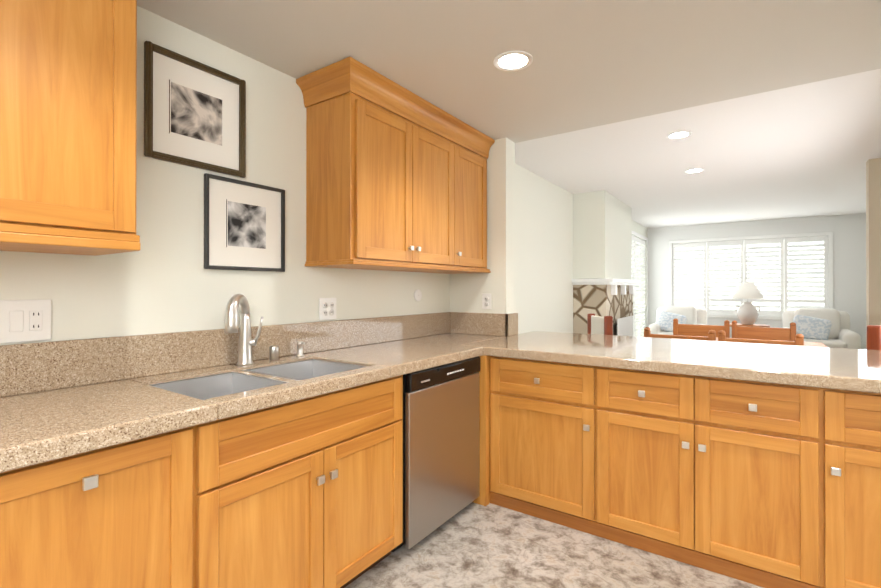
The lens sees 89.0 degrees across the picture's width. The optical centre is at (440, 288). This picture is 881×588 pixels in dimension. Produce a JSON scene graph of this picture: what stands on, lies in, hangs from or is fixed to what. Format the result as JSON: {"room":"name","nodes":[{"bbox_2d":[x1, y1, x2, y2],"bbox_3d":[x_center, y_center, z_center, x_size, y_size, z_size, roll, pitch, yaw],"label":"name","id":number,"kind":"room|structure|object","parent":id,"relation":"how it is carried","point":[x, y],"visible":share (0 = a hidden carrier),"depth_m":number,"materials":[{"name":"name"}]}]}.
{"room":"kitchen","nodes":[
{"label":"kitchen","id":0,"kind":"room"},
{"bbox_2d":[228,389,395,484],"bbox_3d":[-0.440,0.523,1.670,0.020,0.136,0.805,0,0,35],"label":"drawer front","id":1,"kind":"structure","parent":0,"relation":"attached to","point":[250,451],"depth_m":1.60,"materials":[{"name":"orange wood"}]},
{"bbox_2d":[0,6,647,344],"bbox_3d":[0.861,-0.122,4.559,0.270,2.750,11.590,0,0,35],"label":"wall","id":2,"kind":"structure","parent":0,"point":[162,280],"depth_m":2.07,"materials":[{"name":"white paint"}]},
{"bbox_2d":[0,299,50,343],"bbox_3d":[-1.326,0.104,1.435,0.011,0.134,0.127,0,0,35],"label":"outlet","id":3,"kind":"object","parent":2,"relation":"attached to","point":[25,320],"visible":1,"depth_m":1.43,"materials":[{"name":"white plastic"}]},
{"bbox_2d":[0,0,139,247],"bbox_3d":[-1.276,-0.617,1.215,0.347,0.906,0.685,0,0,35],"label":"upper cabinet","id":4,"kind":"object","parent":2,"relation":"attached to","point":[68,97],"depth_m":1.26,"materials":[{"name":"brown wood"}]},
{"bbox_2d":[143,41,245,177],"bbox_3d":[-1.009,-0.724,1.878,0.026,0.440,0.410,0,0,35],"label":"picture frame","id":5,"kind":"object","parent":2,"relation":"attached to","point":[194,113],"visible":1,"depth_m":1.86,"materials":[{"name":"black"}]},
{"bbox_2d":[0,313,451,396],"bbox_3d":[-1.154,0.256,1.674,0.018,0.159,4.308,0,0,35],"label":"backsplash","id":6,"kind":"structure","parent":2,"relation":"attached to","point":[24,367],"depth_m":1.76,"materials":[{"name":"beige stone"}]},
{"bbox_2d":[203,173,284,271],"bbox_3d":[-0.886,-0.284,2.057,0.022,0.405,0.392,0,0,35],"label":"picture frame","id":7,"kind":"object","parent":2,"relation":"attached to","point":[244,225],"visible":0.98,"depth_m":2.04,"materials":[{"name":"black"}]},
{"bbox_2d":[319,298,335,319],"bbox_3d":[-0.615,0.113,2.454,0.011,0.120,0.121,0,0,35],"label":"electrical outlet plate","id":8,"kind":"object","parent":2,"relation":"attached to","point":[327,308],"visible":1,"depth_m":2.45,"materials":[{"name":"white plastic"}]},
{"bbox_2d":[300,61,463,268],"bbox_3d":[-0.289,-0.603,2.630,0.347,0.928,0.945,0,0,35],"label":"upper cabinet","id":9,"kind":"object","parent":2,"relation":"attached to","point":[390,186],"depth_m":2.32,"materials":[{"name":"brown wood"}]},
{"bbox_2d":[414,289,421,300],"bbox_3d":[-0.155,0.050,3.117,0.008,0.084,0.084,0,0,35],"label":"electrical outlet cover","id":10,"kind":"object","parent":2,"relation":"attached to","point":[417,295],"visible":1,"depth_m":3.11,"materials":[{"name":"white plastic"}]},
{"bbox_2d":[420,125,491,272],"bbox_3d":[0.062,-0.601,3.133,0.347,0.928,0.521,0,0,35],"label":"upper cabinet","id":11,"kind":"object","parent":2,"relation":"attached to","point":[475,160],"depth_m":3.09,"materials":[{"name":"brown wood"}]},
{"bbox_2d":[632,231,647,326],"bbox_3d":[3.731,0.083,8.420,0.019,2.200,1.590,0,0,35],"label":"window","id":12,"kind":"structure","parent":2,"relation":"in","point":[634,233],"depth_m":9.03,"materials":[{"name":"white wood"}]},
{"bbox_2d":[632,235,645,336],"bbox_3d":[3.698,0.113,8.443,0.060,2.134,1.466,0,0,35],"label":"window shutters","id":13,"kind":"object","parent":12,"relation":"attached to","point":[639,260],"visible":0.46,"depth_m":8.58,"materials":[{"name":"white wood"}]},
{"bbox_2d":[450,137,514,313],"bbox_3d":[0.310,-0.125,3.376,0.480,2.750,0.150,0,0,35],"label":"wall","id":14,"kind":"structure","parent":0,"point":[497,282],"depth_m":3.24,"materials":[{"name":"white paint"}]},
{"bbox_2d":[452,313,507,336],"bbox_3d":[0.277,0.260,3.292,0.478,0.159,0.018,0,0,35],"label":"backsplash","id":15,"kind":"structure","parent":14,"relation":"attached to","point":[494,324],"depth_m":3.26,"materials":[{"name":"beige stone"}]},
{"bbox_2d":[482,293,490,308],"bbox_3d":[0.335,0.095,3.256,0.074,0.114,0.011,0,0,35],"label":"outlet","id":16,"kind":"object","parent":14,"relation":"attached to","point":[486,300],"visible":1,"depth_m":3.25,"materials":[{"name":"white plastic"}]},
{"bbox_2d":[137,0,880,146],"bbox_3d":[0.593,-1.292,0.551,4.420,0.431,4.465,0,0,35],"label":"ceiling","id":17,"kind":"structure","parent":0,"point":[594,63],"depth_m":1.99,"materials":[{"name":"white paint"}]},
{"bbox_2d":[493,50,532,70],"bbox_3d":[0.342,-1.069,2.113,0.184,0.004,0.184,0,0,35],"label":"recessed light","id":18,"kind":"object","parent":17,"relation":"in","point":[512,60],"visible":1,"depth_m":2.11,"materials":[{"name":"white"}]},
{"bbox_2d":[345,502,763,587],"bbox_3d":[0.593,1.293,0.545,4.420,0.100,4.465,0,0,35],"label":"floor","id":19,"kind":"structure","parent":0,"point":[476,545],"depth_m":2.04,"materials":[{"name":"stone"}]},
{"bbox_2d":[0,421,227,587],"bbox_3d":[-1.090,0.815,1.249,0.607,0.860,0.637,0,0,35],"label":"base cabinet","id":20,"kind":"object","parent":19,"relation":"on","point":[152,513],"depth_m":1.14,"materials":[{"name":"brown wood"}]},
{"bbox_2d":[0,341,483,476],"bbox_3d":[-1.073,0.405,1.249,0.636,0.140,3.704,0,0,35],"label":"countertop","id":21,"kind":"structure","parent":20,"relation":"on","point":[47,426],"depth_m":1.32,"materials":[{"name":"beige stone"}]},
{"bbox_2d":[148,369,299,432],"bbox_3d":[-0.790,0.450,1.614,0.420,0.204,0.342,0,0,35],"label":"sink","id":22,"kind":"object","parent":21,"relation":"in","point":[208,384],"depth_m":1.72,"materials":[{"name":"grey metal"}]},
{"bbox_2d":[212,293,279,364],"bbox_3d":[-0.825,0.179,1.975,0.145,0.314,0.306,0,0,35],"label":"faucet","id":23,"kind":"object","parent":21,"relation":"on","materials":[{"name":"silver metal"}]},
{"bbox_2d":[240,357,379,412],"bbox_3d":[-0.563,0.450,1.938,0.420,0.204,0.377,0,0,35],"label":"sink","id":24,"kind":"object","parent":21,"relation":"in","point":[311,366],"depth_m":2.01,"materials":[{"name":"grey metal"}]},
{"bbox_2d":[312,353,487,558],"bbox_3d":[-0.187,0.819,2.501,0.657,0.858,0.737,0,0,35],"label":"base cabinet","id":25,"kind":"object","parent":19,"relation":"on","point":[314,455],"depth_m":2.07,"materials":[{"name":"brown wood"}]},
{"bbox_2d":[391,357,479,551],"bbox_3d":[-0.200,0.819,2.486,0.620,0.858,0.650,0,0,35],"label":"dishwasher","id":26,"kind":"object","parent":25,"relation":"in","point":[441,418],"depth_m":2.25,"materials":[{"name":"silver metal"}]},
{"bbox_2d":[500,357,611,540],"bbox_3d":[0.724,0.818,2.640,0.663,0.860,0.573,0,0,35],"label":"base cabinet","id":27,"kind":"object","parent":19,"relation":"on","point":[556,420],"depth_m":2.37,"materials":[{"name":"brown wood"}]},
{"bbox_2d":[612,369,851,587],"bbox_3d":[1.299,0.817,2.239,1.003,0.860,0.573,0,0,35],"label":"base cabinet","id":28,"kind":"object","parent":19,"relation":"on","point":[746,481],"depth_m":1.92,"materials":[{"name":"brown wood"}]},
{"bbox_2d":[404,331,880,392],"bbox_3d":[1.387,0.363,2.469,3.276,0.050,1.112,0,0,35],"label":"countertop","id":29,"kind":"structure","parent":28,"relation":"on","point":[809,367],"depth_m":2.25,"materials":[{"name":"beige stone"}]},
{"bbox_2d":[852,393,880,587],"bbox_3d":[1.839,0.816,1.862,0.579,0.860,0.573,0,0,35],"label":"base cabinet","id":30,"kind":"object","parent":19,"relation":"on","point":[866,407],"depth_m":1.69,"materials":[{"name":"brown wood"}]},
{"bbox_2d":[573,190,631,279],"bbox_3d":[2.314,-0.807,6.321,0.400,1.370,1.500,0,0,35],"label":"wall","id":31,"kind":"structure","parent":0,"point":[602,234],"depth_m":5.76,"materials":[{"name":"white paint"}]},
{"bbox_2d":[515,69,880,228],"bbox_3d":[3.840,-1.360,5.206,4.420,0.270,6.885,0,0,35],"label":"ceiling","id":32,"kind":"structure","parent":0,"point":[806,150],"depth_m":4.18,"materials":[{"name":"white paint"}]},
{"bbox_2d":[666,131,691,138],"bbox_3d":[1.910,-1.226,3.592,0.184,0.004,0.184,0,0,35],"label":"recessed light","id":33,"kind":"object","parent":32,"relation":"in","point":[679,135],"visible":1,"depth_m":3.60,"materials":[{"name":"white"}]},
{"bbox_2d":[684,168,704,172],"bbox_3d":[2.647,-1.223,4.675,0.184,0.004,0.184,0,0,35],"label":"recessed light","id":34,"kind":"object","parent":32,"relation":"in","point":[696,170],"visible":0.92,"depth_m":4.67,"materials":[{"name":"white"}]},
{"bbox_2d":[647,213,866,349],"bbox_3d":[6.003,-0.113,7.964,4.270,2.750,0.120,0,0,35],"label":"wall","id":35,"kind":"structure","parent":0,"point":[849,264],"depth_m":7.75,"materials":[{"name":"white paint"}]},
{"bbox_2d":[669,231,832,319],"bbox_3d":[5.542,-0.197,8.194,2.470,1.500,0.029,0,0,35],"label":"window","id":36,"kind":"structure","parent":35,"relation":"in","point":[830,270],"depth_m":7.98,"materials":[{"name":"white wood"}]},
{"bbox_2d":[672,236,827,315],"bbox_3d":[5.568,-0.197,8.232,2.346,1.374,0.060,0,0,35],"label":"window shutters","id":37,"kind":"object","parent":36,"relation":"attached to","point":[783,277],"visible":0.92,"depth_m":8.12,"materials":[{"name":"white wood"}]},
{"bbox_2d":[866,158,880,346],"bbox_3d":[4.721,-0.123,3.897,1.480,2.750,0.120,0,0,35],"label":"wall","id":38,"kind":"structure","parent":0,"point":[873,241],"depth_m":4.25,"materials":[{"name":"beige paint"}]},
{"bbox_3d":[3.840,1.305,5.199,4.420,0.100,6.885,0,0,35],"label":"floor","id":39,"kind":"structure","parent":0,"visible":0},
{"bbox_2d":[587,313,612,334],"bbox_3d":[1.139,0.734,3.662,0.400,1.035,0.375,0,0,-3],"label":"bar stool","id":40,"kind":"object","parent":39,"relation":"on","point":[599,325],"visible":0.15,"depth_m":3.64,"materials":[{"name":"white"}]},
{"bbox_2d":[572,278,639,335],"bbox_3d":[2.410,0.570,6.216,0.667,1.375,1.585,0,0,35],"label":"fireplace surround","id":41,"kind":"object","parent":39,"relation":"on","point":[612,297],"visible":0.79,"depth_m":5.76,"materials":[{"name":"stone"}]},
{"bbox_2d":[649,306,706,334],"bbox_3d":[4.337,0.793,8.168,0.900,0.940,0.932,0,0,35],"label":"armchair","id":42,"kind":"object","parent":39,"relation":"on","point":[665,317],"visible":0.35,"depth_m":8.09,"materials":[{"name":"white fabric"}]},
{"bbox_2d":[644,327,715,340],"bbox_3d":[2.230,0.803,4.142,0.570,0.899,0.513,0,0,35],"label":"dining chair","id":43,"kind":"object","parent":39,"relation":"on","point":[711,337],"visible":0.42,"depth_m":3.93,"materials":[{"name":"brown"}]},
{"bbox_2d":[673,318,729,337],"bbox_3d":[2.852,0.805,4.955,0.570,0.899,0.513,0,0,35],"label":"dining chair","id":44,"kind":"object","parent":39,"relation":"on","point":[691,330],"visible":0.31,"depth_m":5.15,"materials":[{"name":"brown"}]},
{"bbox_2d":[643,334,826,346],"bbox_3d":[2.783,0.883,4.367,1.500,0.740,0.680,0,0,35],"label":"dining table","id":45,"kind":"object","parent":39,"relation":"on","point":[814,344],"visible":0.12,"depth_m":4.08,"materials":[{"name":"brown wood"}]},
{"bbox_2d":[730,323,769,326],"bbox_3d":[5.061,0.931,7.388,0.600,0.660,0.600,0,0,35],"label":"side table","id":46,"kind":"object","parent":39,"relation":"on","point":[754,325],"visible":0.21,"depth_m":7.22,"materials":[{"name":"brown wood"}]},
{"bbox_2d":[732,281,764,324],"bbox_3d":[5.061,0.242,7.389,0.454,0.715,0.454,0,0,35],"label":"table lamp","id":47,"kind":"object","parent":46,"relation":"on","point":[747,313],"visible":1,"depth_m":7.29,"materials":[{"name":"white ceramic"}]},
{"bbox_2d":[718,330,803,345],"bbox_3d":[2.705,0.802,3.810,0.570,0.899,0.513,0,0,35],"label":"dining chair","id":48,"kind":"object","parent":39,"relation":"on","point":[799,340],"visible":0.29,"depth_m":3.60,"materials":[{"name":"brown wood"}]},
{"bbox_2d":[731,320,795,340],"bbox_3d":[3.328,0.804,4.624,0.570,0.899,0.513,0,0,35],"label":"dining chair","id":49,"kind":"object","parent":39,"relation":"on","point":[768,333],"visible":0.35,"depth_m":4.79,"materials":[{"name":"brown wood"}]},
{"bbox_2d":[783,308,860,348],"bbox_3d":[5.899,0.790,7.017,0.900,0.940,0.932,0,0,35],"label":"armchair","id":50,"kind":"object","parent":39,"relation":"on","point":[830,328],"visible":0.52,"depth_m":6.90,"materials":[{"name":"white fabric"}]},
{"bbox_2d":[867,325,880,349],"bbox_3d":[2.734,0.731,2.549,0.375,1.035,0.400,0,0,-35],"label":"bar stool","id":51,"kind":"object","parent":39,"relation":"on","point":[873,337],"visible":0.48,"depth_m":2.58,"materials":[{"name":"brown wood"}]},
{"label":"outside","id":52,"kind":"structure","parent":0,"visible":0},
{"bbox_2d":[675,241,823,310],"bbox_3d":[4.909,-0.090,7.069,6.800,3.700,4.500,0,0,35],"label":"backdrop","id":53,"kind":"structure","parent":52,"point":[754,303],"depth_m":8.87,"materials":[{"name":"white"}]}
]}

